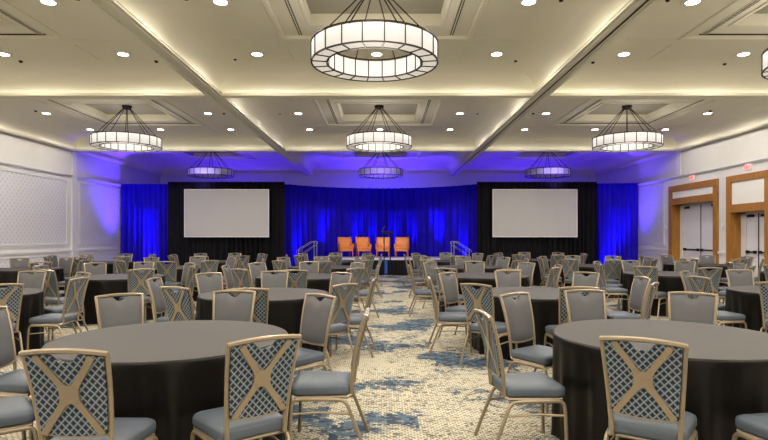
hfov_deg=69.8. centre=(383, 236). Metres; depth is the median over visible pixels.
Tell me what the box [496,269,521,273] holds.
banquet chair
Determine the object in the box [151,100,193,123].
ceiling vent
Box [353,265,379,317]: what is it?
banquet chair
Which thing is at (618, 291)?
banquet chair
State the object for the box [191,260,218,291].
banquet chair
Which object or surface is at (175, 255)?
banquet chair
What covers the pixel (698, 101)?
ceiling vent
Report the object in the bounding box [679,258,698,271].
banquet chair
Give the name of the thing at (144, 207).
drape
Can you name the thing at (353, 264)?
banquet chair
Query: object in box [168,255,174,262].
banquet chair
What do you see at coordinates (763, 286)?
banquet chair
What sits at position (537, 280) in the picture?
round table
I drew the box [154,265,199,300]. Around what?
round table
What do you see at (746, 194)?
door
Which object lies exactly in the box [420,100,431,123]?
ceiling vent
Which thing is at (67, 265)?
banquet chair
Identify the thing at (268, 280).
banquet chair
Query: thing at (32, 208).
wall panel
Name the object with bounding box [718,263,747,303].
banquet chair
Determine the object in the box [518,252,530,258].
banquet chair
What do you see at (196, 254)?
banquet chair
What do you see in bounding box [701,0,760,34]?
ceiling vent
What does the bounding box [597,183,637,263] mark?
drape
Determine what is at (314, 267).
banquet chair
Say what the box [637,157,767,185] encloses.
trim
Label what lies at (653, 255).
trim
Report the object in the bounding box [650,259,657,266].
banquet chair
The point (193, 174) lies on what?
diffuser
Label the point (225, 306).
banquet chair
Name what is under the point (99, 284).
round table
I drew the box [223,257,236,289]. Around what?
banquet chair
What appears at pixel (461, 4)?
ceiling vent
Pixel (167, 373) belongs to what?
round table
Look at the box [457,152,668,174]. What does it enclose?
ceiling
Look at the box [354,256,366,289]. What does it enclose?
banquet chair
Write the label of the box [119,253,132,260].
banquet chair
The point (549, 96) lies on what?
trim
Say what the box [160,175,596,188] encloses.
wall
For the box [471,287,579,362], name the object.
round table
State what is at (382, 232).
lectern
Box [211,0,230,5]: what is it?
recessed light
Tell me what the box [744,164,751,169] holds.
exit sign
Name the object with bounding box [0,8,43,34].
ceiling vent
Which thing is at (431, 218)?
drape
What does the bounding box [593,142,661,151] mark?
diffuser
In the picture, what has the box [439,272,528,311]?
round table
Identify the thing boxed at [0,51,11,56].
recessed light
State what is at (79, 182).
trim
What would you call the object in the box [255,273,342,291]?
round table
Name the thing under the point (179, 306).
banquet chair
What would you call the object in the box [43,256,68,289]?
banquet chair
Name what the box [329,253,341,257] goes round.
banquet chair
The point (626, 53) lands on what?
recessed light
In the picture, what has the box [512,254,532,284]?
banquet chair
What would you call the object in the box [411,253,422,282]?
banquet chair
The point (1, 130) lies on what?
trim
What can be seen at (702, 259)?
banquet chair
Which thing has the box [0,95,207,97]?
trim
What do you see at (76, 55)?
ceiling
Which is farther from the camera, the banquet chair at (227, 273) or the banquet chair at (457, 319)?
the banquet chair at (227, 273)
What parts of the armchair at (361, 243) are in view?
backrest, seat frame, seat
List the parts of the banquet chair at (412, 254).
backrest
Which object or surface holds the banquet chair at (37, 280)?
on the floor
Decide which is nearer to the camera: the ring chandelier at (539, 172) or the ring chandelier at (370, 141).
the ring chandelier at (370, 141)
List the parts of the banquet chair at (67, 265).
backrest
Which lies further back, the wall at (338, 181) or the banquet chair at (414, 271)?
the wall at (338, 181)
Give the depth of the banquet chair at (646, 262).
14.18 m
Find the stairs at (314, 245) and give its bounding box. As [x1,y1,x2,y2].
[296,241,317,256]
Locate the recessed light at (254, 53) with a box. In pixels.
[249,51,264,56]
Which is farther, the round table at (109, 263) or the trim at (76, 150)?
the trim at (76, 150)
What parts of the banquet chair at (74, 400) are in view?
backrest, panel, frame, seat, leg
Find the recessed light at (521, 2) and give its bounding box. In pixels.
[519,0,538,5]
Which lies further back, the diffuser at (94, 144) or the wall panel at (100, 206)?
the wall panel at (100, 206)
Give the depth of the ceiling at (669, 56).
10.48 m
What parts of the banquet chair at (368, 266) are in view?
panel, frame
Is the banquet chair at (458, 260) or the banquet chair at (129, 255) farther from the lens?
the banquet chair at (129, 255)
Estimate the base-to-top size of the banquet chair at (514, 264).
0.974 m
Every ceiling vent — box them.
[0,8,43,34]
[49,100,108,123]
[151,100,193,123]
[283,0,303,34]
[326,100,338,123]
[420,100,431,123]
[449,0,465,34]
[561,100,601,123]
[646,100,702,123]
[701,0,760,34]
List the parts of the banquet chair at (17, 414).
seat frame, seat, leg, leg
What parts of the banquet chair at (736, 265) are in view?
backrest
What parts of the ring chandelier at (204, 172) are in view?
lamp shade, lamp shade, frame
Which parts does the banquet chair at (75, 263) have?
panel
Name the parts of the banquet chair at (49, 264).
panel, frame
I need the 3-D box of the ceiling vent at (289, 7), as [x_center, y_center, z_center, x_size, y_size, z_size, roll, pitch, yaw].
[-1.425,-3.452,7.906,0.100,0.016,3.012,0,0,0]
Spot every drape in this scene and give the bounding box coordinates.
[121,184,167,264]
[168,182,284,273]
[285,184,476,265]
[477,182,596,266]
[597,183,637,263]
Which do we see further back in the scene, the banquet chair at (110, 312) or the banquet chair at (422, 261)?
the banquet chair at (422, 261)
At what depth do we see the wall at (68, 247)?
18.72 m
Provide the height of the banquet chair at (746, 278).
0.974 m
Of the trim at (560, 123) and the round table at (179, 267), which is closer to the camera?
the round table at (179, 267)
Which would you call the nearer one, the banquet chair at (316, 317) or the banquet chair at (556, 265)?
the banquet chair at (316, 317)
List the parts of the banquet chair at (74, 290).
leg, seat, seat frame, leg, frame, panel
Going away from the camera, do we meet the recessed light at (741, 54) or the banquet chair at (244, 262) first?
the recessed light at (741, 54)
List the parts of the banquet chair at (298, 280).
panel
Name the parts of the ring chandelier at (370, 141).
lamp shade, frame, lamp shade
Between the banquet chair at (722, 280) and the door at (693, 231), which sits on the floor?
the banquet chair at (722, 280)
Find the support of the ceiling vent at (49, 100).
in the ceiling at (65, 127)
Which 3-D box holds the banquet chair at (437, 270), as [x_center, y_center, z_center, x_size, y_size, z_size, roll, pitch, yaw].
[1.194,1.017,9.558,0.461,0.974,0.561,0,0,34]
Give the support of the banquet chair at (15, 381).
on the floor
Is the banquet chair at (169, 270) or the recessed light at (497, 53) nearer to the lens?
the recessed light at (497, 53)
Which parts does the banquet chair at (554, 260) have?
panel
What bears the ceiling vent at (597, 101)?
in the ceiling at (688, 127)
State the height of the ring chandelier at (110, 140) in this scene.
1.156 m
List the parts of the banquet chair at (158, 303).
frame, backrest, seat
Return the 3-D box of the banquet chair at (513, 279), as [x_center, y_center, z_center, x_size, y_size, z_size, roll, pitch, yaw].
[1.985,1.017,8.481,0.461,0.974,0.561,0,0,-5]
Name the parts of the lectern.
post, panel, post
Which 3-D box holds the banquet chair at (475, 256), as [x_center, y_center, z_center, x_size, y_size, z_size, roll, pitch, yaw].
[2.869,1.017,17.649,0.461,0.974,0.561,0,0,43]
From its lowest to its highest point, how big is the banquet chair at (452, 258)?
0.974 m
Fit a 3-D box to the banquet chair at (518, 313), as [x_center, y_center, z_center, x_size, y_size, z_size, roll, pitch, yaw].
[1.398,1.017,5.027,0.461,0.974,0.561,0,0,-38]
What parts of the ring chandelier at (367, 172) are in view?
lamp shade, lamp shade, frame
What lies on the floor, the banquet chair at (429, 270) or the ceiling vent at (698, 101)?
the banquet chair at (429, 270)
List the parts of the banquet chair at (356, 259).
backrest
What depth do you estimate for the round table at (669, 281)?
10.34 m
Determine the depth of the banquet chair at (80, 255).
16.75 m
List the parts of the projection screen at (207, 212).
frame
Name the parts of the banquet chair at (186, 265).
backrest, frame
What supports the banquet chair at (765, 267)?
on the floor
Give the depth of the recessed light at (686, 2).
8.03 m
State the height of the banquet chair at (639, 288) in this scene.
0.974 m
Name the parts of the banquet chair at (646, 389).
leg, panel, seat, seat frame, backrest, leg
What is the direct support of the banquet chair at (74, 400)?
on the floor
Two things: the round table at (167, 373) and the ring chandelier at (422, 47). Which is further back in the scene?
the ring chandelier at (422, 47)
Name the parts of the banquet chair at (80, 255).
backrest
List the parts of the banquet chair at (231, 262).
backrest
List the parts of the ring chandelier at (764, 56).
lamp shade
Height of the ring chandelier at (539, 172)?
1.156 m
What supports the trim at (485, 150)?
attached to the ceiling at (486, 163)
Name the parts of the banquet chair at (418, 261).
panel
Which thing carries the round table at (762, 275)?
on the floor
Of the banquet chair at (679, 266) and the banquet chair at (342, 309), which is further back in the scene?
the banquet chair at (679, 266)
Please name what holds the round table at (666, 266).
on the floor
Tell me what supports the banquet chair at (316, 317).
on the floor
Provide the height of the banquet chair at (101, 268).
0.974 m
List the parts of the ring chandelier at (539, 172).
lamp shade, lamp shade, frame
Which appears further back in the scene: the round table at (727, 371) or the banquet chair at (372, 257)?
the banquet chair at (372, 257)
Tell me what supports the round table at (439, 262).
on the floor
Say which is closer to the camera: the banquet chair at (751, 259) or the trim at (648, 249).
the banquet chair at (751, 259)
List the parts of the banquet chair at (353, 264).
backrest, frame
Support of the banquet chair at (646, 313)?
on the floor
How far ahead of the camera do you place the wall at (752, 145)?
17.68 m
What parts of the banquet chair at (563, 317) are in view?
leg, seat, panel, frame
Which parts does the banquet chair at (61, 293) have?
frame, backrest, seat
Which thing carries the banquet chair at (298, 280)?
on the floor
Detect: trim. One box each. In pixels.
[0,34,45,34]
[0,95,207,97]
[0,129,162,175]
[0,161,121,186]
[0,166,67,247]
[0,248,120,255]
[0,254,67,259]
[0,256,65,267]
[71,151,76,258]
[76,150,275,151]
[78,180,121,245]
[79,251,120,253]
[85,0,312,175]
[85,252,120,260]
[105,123,194,123]
[222,95,532,97]
[285,150,474,151]
[449,0,660,175]
[484,150,675,151]
[547,95,767,97]
[560,123,649,123]
[594,124,767,175]
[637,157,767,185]
[638,182,664,245]
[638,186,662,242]
[638,248,667,251]
[638,251,663,270]
[638,252,662,269]
[676,151,681,175]
[699,34,767,34]
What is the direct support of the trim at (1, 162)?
attached to the wall at (68, 247)
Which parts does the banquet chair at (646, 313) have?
panel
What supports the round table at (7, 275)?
on the floor
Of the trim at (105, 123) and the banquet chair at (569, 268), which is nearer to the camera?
the banquet chair at (569, 268)
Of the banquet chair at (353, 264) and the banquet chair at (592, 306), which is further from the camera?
the banquet chair at (353, 264)
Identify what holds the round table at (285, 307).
on the floor
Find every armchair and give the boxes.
[337,237,353,256]
[355,237,370,256]
[375,237,389,256]
[394,237,409,256]
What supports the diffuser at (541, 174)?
attached to the ring chandelier at (539, 172)
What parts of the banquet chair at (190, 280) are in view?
frame, panel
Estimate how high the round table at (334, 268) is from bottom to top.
0.758 m
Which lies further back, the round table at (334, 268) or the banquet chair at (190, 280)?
the round table at (334, 268)
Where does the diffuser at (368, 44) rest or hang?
attached to the ring chandelier at (422, 47)
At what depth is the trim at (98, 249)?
17.74 m
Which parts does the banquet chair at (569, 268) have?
panel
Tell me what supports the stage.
on the floor
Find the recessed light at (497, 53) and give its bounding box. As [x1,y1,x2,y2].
[489,51,503,56]
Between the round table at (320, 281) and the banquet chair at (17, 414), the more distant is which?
the round table at (320, 281)
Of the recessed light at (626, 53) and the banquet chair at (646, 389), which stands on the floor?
the banquet chair at (646, 389)
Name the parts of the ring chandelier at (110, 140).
lamp shade, frame, lamp shade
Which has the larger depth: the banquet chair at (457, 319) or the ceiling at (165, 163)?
the ceiling at (165, 163)
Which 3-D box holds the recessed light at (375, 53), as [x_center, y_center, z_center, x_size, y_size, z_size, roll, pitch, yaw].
[-0.135,-3.418,10.330,0.280,0.024,0.280,0,0,0]
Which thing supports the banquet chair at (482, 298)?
on the floor
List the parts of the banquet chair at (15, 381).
backrest, frame, seat, seat frame, leg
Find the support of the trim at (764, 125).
attached to the wall at (721, 174)
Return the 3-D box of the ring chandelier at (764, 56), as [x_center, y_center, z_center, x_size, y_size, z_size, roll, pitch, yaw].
[6.520,-3.052,7.900,1.820,1.156,1.820,0,0,-15]
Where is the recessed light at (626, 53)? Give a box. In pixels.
[616,51,631,56]
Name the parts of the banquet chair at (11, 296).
panel, seat, leg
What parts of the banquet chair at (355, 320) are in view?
leg, seat, leg, frame, leg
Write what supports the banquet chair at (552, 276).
on the floor
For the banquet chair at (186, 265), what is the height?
0.974 m
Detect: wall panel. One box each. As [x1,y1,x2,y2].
[0,170,65,244]
[81,184,121,242]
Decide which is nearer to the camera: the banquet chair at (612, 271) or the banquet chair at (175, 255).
the banquet chair at (612, 271)
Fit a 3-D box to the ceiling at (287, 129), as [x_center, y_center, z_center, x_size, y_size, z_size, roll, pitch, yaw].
[-0.135,-3.295,15.300,6.650,0.670,7.340,0,0,0]
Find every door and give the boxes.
[668,178,718,263]
[726,170,767,282]
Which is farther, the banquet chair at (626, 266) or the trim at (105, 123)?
the trim at (105, 123)
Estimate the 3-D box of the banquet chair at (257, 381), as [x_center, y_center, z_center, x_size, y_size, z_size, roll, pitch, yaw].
[-0.794,1.017,3.145,0.460,0.974,0.561,0,0,-38]
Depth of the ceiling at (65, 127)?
16.36 m
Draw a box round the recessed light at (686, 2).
[682,0,702,5]
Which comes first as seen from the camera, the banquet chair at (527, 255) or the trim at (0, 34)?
the trim at (0, 34)
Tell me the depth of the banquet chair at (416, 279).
13.38 m
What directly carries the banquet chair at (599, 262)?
on the floor
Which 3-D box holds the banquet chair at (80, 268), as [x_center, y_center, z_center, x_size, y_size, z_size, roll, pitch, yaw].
[-7.130,1.017,12.636,0.561,0.974,0.460,0,0,2]
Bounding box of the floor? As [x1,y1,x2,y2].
[0,275,724,439]
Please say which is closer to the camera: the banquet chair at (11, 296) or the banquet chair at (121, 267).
the banquet chair at (11, 296)
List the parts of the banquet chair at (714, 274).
panel, frame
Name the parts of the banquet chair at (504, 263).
backrest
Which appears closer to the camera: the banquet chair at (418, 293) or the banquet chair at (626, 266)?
the banquet chair at (418, 293)
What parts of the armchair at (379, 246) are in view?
seat, backrest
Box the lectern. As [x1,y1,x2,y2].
[381,225,393,275]
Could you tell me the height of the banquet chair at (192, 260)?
0.974 m
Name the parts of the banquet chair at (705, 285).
panel, frame, seat, leg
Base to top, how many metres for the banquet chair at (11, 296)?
0.974 m
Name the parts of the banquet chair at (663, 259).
backrest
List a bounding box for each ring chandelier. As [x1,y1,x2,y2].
[90,105,161,152]
[187,152,233,178]
[311,0,437,81]
[346,105,411,152]
[359,152,402,178]
[525,152,570,178]
[592,105,663,152]
[761,48,767,79]
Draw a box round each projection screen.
[184,189,268,265]
[492,189,577,261]
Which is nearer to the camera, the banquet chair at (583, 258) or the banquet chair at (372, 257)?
the banquet chair at (372, 257)
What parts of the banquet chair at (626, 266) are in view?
frame, backrest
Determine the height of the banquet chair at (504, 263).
0.974 m
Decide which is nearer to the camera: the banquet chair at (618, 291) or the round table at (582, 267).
the banquet chair at (618, 291)
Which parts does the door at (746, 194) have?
transom panel, frame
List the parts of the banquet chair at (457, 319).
leg, frame, leg, seat, leg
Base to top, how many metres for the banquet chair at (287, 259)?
0.974 m
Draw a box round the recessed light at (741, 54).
[735,51,752,56]
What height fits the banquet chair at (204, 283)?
0.974 m
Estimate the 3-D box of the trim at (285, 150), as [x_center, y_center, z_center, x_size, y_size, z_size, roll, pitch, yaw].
[-0.135,-2.950,19.000,6.510,0.020,0.200,0,0,0]
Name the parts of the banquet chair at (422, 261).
frame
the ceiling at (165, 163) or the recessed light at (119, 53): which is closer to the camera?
the recessed light at (119, 53)
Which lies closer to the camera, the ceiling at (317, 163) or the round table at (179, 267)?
the round table at (179, 267)
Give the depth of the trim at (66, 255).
16.77 m
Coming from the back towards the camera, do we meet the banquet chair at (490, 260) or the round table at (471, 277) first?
the banquet chair at (490, 260)
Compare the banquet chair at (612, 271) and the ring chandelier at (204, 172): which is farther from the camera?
the ring chandelier at (204, 172)
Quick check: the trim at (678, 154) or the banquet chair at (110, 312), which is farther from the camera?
the trim at (678, 154)
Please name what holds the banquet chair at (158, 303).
on the floor
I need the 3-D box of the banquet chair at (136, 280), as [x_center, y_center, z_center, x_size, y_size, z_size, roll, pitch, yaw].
[-4.186,1.017,9.319,0.460,0.974,0.561,0,0,-40]
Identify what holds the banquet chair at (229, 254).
on the floor
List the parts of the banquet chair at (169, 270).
panel, seat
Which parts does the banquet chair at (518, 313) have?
leg, frame, backrest, seat frame, seat, leg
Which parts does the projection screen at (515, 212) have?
frame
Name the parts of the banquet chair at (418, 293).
frame, leg, seat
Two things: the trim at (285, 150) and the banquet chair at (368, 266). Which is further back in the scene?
the trim at (285, 150)
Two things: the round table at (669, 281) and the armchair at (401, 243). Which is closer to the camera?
the round table at (669, 281)
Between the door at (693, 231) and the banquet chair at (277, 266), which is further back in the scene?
the door at (693, 231)
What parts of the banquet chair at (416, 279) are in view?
seat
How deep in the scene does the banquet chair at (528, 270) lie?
11.35 m
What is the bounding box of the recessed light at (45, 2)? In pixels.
[38,0,58,5]
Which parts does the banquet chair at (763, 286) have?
panel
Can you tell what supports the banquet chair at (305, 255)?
on the floor
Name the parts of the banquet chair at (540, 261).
panel, frame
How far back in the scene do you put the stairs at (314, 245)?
21.55 m
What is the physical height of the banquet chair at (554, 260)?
0.974 m
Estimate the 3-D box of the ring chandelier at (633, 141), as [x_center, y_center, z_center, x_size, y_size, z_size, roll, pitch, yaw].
[6.755,-3.052,15.300,1.820,1.156,1.820,0,0,-15]
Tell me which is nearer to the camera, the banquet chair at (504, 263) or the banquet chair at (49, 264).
the banquet chair at (49, 264)
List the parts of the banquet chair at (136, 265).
frame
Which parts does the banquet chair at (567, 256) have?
backrest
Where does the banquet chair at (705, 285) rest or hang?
on the floor
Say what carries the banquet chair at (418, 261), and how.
on the floor
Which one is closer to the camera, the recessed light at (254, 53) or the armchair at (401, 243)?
the recessed light at (254, 53)
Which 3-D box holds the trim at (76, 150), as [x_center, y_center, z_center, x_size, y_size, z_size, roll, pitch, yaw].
[-7.150,-2.950,19.000,6.840,0.020,0.200,0,0,0]
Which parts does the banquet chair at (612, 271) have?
seat, frame, panel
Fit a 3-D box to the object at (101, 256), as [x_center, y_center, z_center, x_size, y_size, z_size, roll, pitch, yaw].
[-10.736,0.930,22.700,0.008,0.580,6.560,0,0,0]
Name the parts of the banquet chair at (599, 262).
seat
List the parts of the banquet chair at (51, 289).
frame, panel, seat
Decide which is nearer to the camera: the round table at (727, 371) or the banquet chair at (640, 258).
the round table at (727, 371)
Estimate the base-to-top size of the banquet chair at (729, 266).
0.974 m
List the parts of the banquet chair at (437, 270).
panel, frame, seat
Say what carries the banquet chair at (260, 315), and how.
on the floor
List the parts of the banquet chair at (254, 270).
backrest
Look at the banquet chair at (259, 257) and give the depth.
17.42 m
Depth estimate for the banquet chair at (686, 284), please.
8.40 m
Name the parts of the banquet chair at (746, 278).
backrest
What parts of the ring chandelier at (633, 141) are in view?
lamp shade, lamp shade, frame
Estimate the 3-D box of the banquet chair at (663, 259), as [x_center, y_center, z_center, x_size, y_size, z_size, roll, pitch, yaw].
[8.247,1.017,15.767,0.460,0.974,0.561,0,0,-6]
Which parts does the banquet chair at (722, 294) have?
seat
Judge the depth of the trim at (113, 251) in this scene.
20.71 m
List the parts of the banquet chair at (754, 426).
leg, seat frame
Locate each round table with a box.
[0,267,63,289]
[0,288,43,355]
[41,320,292,439]
[65,274,164,323]
[71,261,133,276]
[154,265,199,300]
[196,288,329,352]
[209,260,247,288]
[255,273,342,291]
[288,265,349,274]
[307,260,353,265]
[423,260,476,286]
[437,265,501,297]
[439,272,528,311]
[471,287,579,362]
[526,259,559,285]
[551,319,767,439]
[560,264,622,297]
[622,271,715,316]
[663,263,727,286]
[725,285,767,332]
[760,271,765,281]
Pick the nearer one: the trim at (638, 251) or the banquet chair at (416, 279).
the banquet chair at (416, 279)
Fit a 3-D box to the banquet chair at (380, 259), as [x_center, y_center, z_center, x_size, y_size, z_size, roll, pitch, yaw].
[-0.335,1.017,13.613,0.561,0.974,0.461,0,0,-8]
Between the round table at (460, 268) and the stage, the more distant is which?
the stage
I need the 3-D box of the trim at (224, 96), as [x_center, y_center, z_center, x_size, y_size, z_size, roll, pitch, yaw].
[-0.135,-2.950,11.600,6.510,0.020,0.200,0,0,0]
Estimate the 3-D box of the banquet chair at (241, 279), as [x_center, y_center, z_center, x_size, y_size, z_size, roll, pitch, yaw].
[-2.258,1.017,9.356,0.460,0.974,0.561,0,0,35]
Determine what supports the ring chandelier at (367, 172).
hanging from the ceiling at (317, 163)
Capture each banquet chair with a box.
[0,283,23,350]
[0,306,32,439]
[0,396,38,439]
[9,258,29,266]
[17,270,47,331]
[18,348,157,439]
[26,277,88,349]
[29,262,52,305]
[32,265,64,305]
[36,269,84,330]
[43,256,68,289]
[44,272,91,340]
[47,255,57,266]
[58,257,74,280]
[58,260,90,290]
[69,257,85,275]
[79,254,93,260]
[83,262,106,274]
[94,293,143,328]
[113,256,129,273]
[115,260,127,273]
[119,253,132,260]
[119,268,154,321]
[133,262,154,272]
[143,257,158,265]
[145,277,195,321]
[156,261,180,286]
[160,286,194,320]
[161,265,198,316]
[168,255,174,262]
[170,254,178,264]
[172,262,195,310]
[189,256,205,264]
[190,334,301,439]
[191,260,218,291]
[194,253,206,257]
[195,272,222,294]
[212,290,255,321]
[221,265,233,288]
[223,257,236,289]
[223,258,240,287]
[227,287,268,323]
[228,253,240,258]
[230,268,250,287]
[235,255,249,271]
[248,253,264,269]
[248,262,266,287]
[249,254,267,280]
[261,271,288,287]
[271,260,286,273]
[277,257,290,269]
[281,269,307,287]
[288,307,370,439]
[291,293,337,402]
[294,255,304,265]
[298,253,307,260]
[299,261,318,272]
[302,283,357,370]
[314,256,329,263]
[314,261,331,273]
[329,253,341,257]
[329,256,341,264]
[329,272,352,337]
[330,278,376,357]
[346,268,364,314]
[350,262,365,309]
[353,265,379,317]
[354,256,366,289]
[359,260,373,301]
[361,255,374,286]
[362,258,382,297]
[404,254,421,285]
[407,264,437,316]
[408,258,430,297]
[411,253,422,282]
[415,255,426,287]
[419,256,430,288]
[420,260,436,300]
[422,262,438,308]
[427,276,471,352]
[434,268,470,323]
[437,272,469,343]
[439,252,451,259]
[450,255,464,264]
[455,256,470,264]
[459,283,517,365]
[465,261,484,272]
[472,253,483,260]
[473,309,567,439]
[485,255,495,265]
[494,270,520,286]
[496,257,510,272]
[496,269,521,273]
[498,292,552,412]
[510,260,522,268]
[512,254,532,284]
[517,262,535,286]
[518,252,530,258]
[537,257,562,286]
[539,256,548,285]
[543,255,564,285]
[544,286,599,346]
[546,267,560,286]
[552,252,563,256]
[554,264,562,287]
[561,259,578,286]
[563,289,606,321]
[565,255,579,263]
[572,271,599,286]
[580,254,587,263]
[592,261,622,295]
[593,263,628,310]
[599,336,697,439]
[604,260,621,298]
[605,256,620,262]
[607,276,651,318]
[620,260,639,302]
[632,266,667,319]
[638,255,643,267]
[641,282,658,318]
[642,257,653,269]
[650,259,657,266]
[659,255,673,270]
[667,291,718,324]
[674,261,695,271]
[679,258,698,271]
[679,270,724,323]
[684,267,722,303]
[687,276,746,328]
[699,255,715,263]
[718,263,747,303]
[718,266,755,303]
[719,259,747,286]
[725,262,733,269]
[725,269,754,286]
[729,260,757,284]
[732,413,767,439]
[740,256,754,268]
[754,258,764,282]
[758,281,767,332]
[763,265,767,280]
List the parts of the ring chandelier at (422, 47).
rod, rod, rod, rod, lamp shade, lamp shade, rod, rod, rod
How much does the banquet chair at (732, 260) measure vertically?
0.974 m
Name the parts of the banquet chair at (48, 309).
seat, leg, backrest, frame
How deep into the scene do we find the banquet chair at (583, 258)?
16.56 m
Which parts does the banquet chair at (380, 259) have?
frame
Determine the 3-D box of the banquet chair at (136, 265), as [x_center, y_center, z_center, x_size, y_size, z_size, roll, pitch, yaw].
[-5.053,1.017,11.375,0.460,0.974,0.561,0,0,-5]
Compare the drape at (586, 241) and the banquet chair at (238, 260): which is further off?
the drape at (586, 241)
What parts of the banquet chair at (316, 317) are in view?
leg, seat frame, seat, backrest, frame, leg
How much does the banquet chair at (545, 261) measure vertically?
0.974 m
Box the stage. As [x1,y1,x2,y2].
[319,256,439,274]
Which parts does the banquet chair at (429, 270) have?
frame, backrest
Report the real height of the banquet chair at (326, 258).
0.974 m
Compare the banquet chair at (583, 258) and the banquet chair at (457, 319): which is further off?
the banquet chair at (583, 258)
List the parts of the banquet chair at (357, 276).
panel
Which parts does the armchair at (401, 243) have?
seat, backrest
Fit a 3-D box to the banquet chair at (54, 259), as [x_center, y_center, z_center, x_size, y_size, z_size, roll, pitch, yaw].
[-9.221,1.017,15.711,0.561,0.974,0.460,0,0,0]
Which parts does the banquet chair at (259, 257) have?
backrest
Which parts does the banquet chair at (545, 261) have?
backrest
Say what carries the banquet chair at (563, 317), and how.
on the floor
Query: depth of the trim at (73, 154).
18.98 m
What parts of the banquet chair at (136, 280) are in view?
seat, panel, frame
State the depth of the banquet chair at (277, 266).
12.31 m
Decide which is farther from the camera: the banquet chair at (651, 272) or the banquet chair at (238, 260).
the banquet chair at (238, 260)
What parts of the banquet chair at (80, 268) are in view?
panel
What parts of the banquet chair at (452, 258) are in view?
panel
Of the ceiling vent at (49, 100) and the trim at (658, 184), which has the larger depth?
the trim at (658, 184)
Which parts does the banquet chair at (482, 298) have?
leg, panel, frame, seat, seat frame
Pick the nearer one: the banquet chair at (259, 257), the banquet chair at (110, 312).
the banquet chair at (110, 312)
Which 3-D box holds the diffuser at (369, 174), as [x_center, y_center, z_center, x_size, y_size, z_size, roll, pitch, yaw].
[-0.135,-2.485,22.700,1.800,0.001,1.800,0,0,0]
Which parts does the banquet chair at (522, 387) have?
leg, panel, frame, leg, seat frame, seat, leg, leg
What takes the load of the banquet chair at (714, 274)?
on the floor
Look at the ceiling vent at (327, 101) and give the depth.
15.17 m
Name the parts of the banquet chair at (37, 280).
backrest, frame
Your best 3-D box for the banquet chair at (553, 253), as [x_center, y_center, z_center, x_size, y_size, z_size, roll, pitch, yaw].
[5.705,1.017,18.393,0.461,0.974,0.561,0,0,44]
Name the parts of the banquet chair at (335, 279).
backrest, frame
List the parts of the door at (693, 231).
transom panel, frame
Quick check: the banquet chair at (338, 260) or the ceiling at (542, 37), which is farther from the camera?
the banquet chair at (338, 260)
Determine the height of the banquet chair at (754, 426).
0.974 m
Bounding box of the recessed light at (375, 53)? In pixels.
[369,51,383,56]
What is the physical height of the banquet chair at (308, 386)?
0.974 m
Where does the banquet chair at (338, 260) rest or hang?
on the floor
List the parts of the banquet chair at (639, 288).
seat, backrest, frame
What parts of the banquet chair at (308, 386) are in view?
leg, leg, seat frame, seat, leg, backrest, frame, leg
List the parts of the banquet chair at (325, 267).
panel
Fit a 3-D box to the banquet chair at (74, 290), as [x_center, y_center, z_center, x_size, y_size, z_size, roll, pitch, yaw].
[-4.226,1.017,7.150,0.561,0.974,0.460,0,0,0]
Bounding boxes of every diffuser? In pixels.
[91,142,160,151]
[190,174,231,178]
[312,42,436,80]
[347,142,410,151]
[359,174,401,178]
[526,174,567,178]
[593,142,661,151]
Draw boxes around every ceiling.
[0,0,203,94]
[0,98,273,149]
[84,152,305,174]
[114,0,632,94]
[226,98,528,149]
[288,152,472,174]
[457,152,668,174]
[486,98,767,149]
[551,0,767,94]
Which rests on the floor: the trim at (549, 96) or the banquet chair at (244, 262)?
the banquet chair at (244, 262)
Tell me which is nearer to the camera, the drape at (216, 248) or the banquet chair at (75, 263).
the banquet chair at (75, 263)
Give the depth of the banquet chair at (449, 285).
8.10 m
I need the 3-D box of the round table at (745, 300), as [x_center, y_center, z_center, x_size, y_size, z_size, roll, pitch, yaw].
[5.652,1.117,7.491,1.690,0.758,1.708,0,0,-8]
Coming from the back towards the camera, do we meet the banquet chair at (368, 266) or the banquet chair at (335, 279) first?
the banquet chair at (368, 266)
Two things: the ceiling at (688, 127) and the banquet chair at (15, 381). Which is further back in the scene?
the ceiling at (688, 127)
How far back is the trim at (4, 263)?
16.72 m
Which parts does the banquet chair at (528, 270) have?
backrest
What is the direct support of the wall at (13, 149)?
attached to the wall at (68, 247)
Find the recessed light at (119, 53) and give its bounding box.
[115,51,130,56]
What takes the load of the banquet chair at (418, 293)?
on the floor
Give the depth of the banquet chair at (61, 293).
10.07 m
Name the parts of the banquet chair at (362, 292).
seat, leg, frame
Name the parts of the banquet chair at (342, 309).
leg, seat, seat frame, panel, frame, leg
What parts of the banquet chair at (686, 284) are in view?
frame, backrest, seat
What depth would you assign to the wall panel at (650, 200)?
21.07 m
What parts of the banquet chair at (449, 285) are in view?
backrest, frame, seat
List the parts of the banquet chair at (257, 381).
leg, seat, seat frame, backrest, panel, frame, leg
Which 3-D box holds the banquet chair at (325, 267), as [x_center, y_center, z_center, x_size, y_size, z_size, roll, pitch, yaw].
[-1.380,1.017,12.283,0.460,0.974,0.561,0,0,-4]
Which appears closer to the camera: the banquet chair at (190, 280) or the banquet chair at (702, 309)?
the banquet chair at (702, 309)
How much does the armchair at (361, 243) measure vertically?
0.830 m
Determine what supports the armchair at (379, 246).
on the stage
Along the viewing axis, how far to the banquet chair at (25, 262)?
13.73 m
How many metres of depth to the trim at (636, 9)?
9.36 m
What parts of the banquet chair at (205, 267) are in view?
panel, frame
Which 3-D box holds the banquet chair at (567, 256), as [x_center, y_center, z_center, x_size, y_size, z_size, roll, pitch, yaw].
[5.322,1.017,15.280,0.460,0.974,0.561,0,0,0]
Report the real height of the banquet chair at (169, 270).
0.974 m
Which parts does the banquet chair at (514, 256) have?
panel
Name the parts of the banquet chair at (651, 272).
panel, frame, leg, seat, leg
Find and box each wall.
[0,132,159,184]
[0,164,121,259]
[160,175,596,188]
[597,126,767,183]
[638,160,767,263]
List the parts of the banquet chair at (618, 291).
panel, frame, seat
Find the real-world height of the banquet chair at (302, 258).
0.974 m
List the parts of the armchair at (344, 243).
backrest, seat frame, seat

